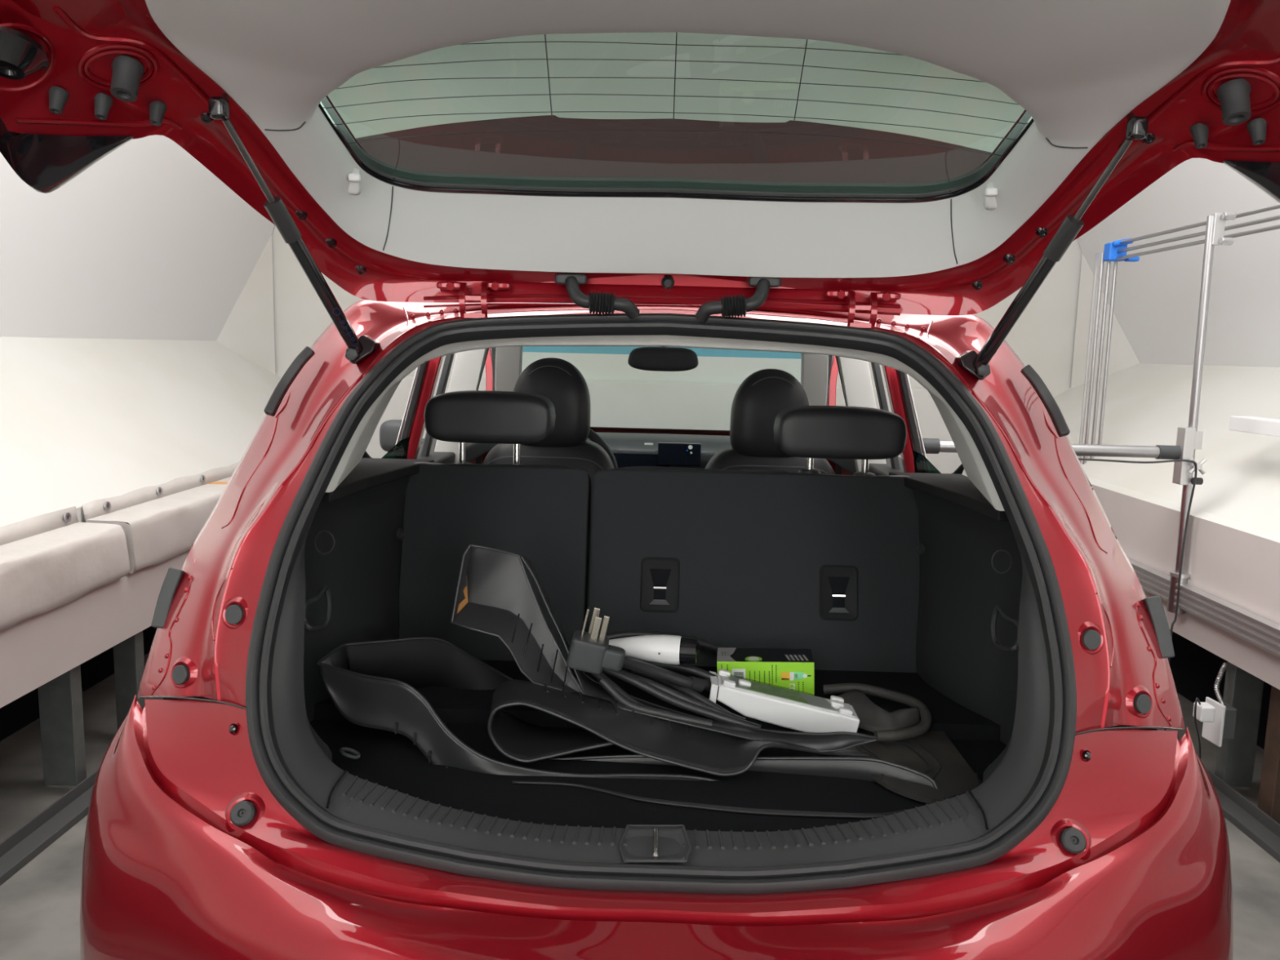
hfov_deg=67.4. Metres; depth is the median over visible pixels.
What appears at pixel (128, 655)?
metal post
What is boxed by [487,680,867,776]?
floor mat
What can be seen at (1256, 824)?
baseboard
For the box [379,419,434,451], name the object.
mirror
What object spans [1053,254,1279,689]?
wall
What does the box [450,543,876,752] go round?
floor mat
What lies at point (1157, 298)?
ceiling
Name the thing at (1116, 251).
rail
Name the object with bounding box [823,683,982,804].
floor mat
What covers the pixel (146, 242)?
ceiling
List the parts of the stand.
wing knob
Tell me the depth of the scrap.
3.94 m
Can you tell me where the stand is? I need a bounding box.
[919,212,1236,730]
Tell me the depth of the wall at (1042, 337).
5.40 m
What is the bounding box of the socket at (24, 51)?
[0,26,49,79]
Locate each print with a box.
[716,647,808,662]
[720,664,777,684]
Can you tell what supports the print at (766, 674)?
attached to the carton
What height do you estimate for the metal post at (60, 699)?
0.650 m
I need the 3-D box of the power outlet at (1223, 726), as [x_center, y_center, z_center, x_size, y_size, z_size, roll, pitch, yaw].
[1.870,0.720,3.088,0.076,0.244,0.119,2,8,1]
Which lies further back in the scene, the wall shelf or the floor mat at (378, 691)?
the wall shelf
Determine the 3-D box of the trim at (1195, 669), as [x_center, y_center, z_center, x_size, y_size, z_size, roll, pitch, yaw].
[2.260,0.920,1.370,0.001,0.720,8.950,2,8,1]
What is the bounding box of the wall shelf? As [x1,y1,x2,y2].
[1228,416,1279,436]
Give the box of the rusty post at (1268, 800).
[1257,685,1279,822]
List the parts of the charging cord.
plate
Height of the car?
1.857 m
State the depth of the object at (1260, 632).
3.04 m
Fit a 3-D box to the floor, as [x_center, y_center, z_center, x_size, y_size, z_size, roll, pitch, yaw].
[0.002,1.215,1.452,8.000,0.001,8.950,2,8,1]
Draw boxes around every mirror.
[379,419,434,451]
[627,346,697,371]
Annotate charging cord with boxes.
[566,607,859,732]
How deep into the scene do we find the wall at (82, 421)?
3.61 m
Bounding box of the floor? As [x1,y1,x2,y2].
[0,653,1279,959]
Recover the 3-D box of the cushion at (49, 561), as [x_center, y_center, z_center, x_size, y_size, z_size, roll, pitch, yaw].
[-1.753,0.468,1.095,0.170,0.235,3.980,2,8,1]
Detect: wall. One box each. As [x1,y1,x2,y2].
[0,235,280,707]
[271,31,1082,397]
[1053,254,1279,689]
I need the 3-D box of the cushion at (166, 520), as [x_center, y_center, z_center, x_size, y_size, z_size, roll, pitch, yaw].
[-1.702,0.090,3.865,0.169,0.234,1.530,2,8,1]
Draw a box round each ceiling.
[0,134,274,341]
[1077,157,1279,367]
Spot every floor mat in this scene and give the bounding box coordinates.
[315,636,719,780]
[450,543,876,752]
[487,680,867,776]
[511,754,938,817]
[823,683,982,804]
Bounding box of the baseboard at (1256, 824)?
[1204,767,1279,862]
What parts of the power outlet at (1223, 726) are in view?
plate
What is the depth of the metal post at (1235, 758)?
3.15 m
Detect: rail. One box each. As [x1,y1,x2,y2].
[0,768,98,885]
[1077,204,1279,464]
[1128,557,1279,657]
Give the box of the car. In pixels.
[0,0,1279,959]
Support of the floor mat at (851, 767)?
on the floor mat at (378, 691)
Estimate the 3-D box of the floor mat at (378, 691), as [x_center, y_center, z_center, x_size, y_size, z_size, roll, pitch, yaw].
[-0.176,0.382,1.632,0.707,0.191,0.320,2,8,1]
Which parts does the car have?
piston rod, parcel cord knob, quarter corner trim, red door frame, pillar trim, headrest post, door frame, backrest, headrest post, seat, control panel, sill trim, frame, pillar trim, tailgate trim, backrest, seat, headrest post, door frame, pillar trim, headrest post, red door frame, quarter corner trim, parcel cord knob, piston rod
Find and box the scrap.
[208,481,228,484]
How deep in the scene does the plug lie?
3.00 m
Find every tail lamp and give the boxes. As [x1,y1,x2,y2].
[0,117,133,193]
[1222,160,1279,203]
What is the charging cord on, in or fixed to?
on the car
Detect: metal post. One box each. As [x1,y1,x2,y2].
[37,664,86,786]
[113,630,146,729]
[1214,661,1263,786]
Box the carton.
[716,647,814,695]
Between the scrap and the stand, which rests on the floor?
the stand
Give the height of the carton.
0.087 m
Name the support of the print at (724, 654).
on the carton
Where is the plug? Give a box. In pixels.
[1192,697,1215,758]
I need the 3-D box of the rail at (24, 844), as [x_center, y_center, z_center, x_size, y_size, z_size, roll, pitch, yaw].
[-1.688,1.149,1.399,0.070,0.060,8.600,2,8,1]
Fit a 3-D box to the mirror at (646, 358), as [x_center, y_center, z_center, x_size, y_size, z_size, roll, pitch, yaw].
[0.079,-0.412,3.273,0.240,0.082,0.050,2,8,1]
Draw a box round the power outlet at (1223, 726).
[1201,662,1236,746]

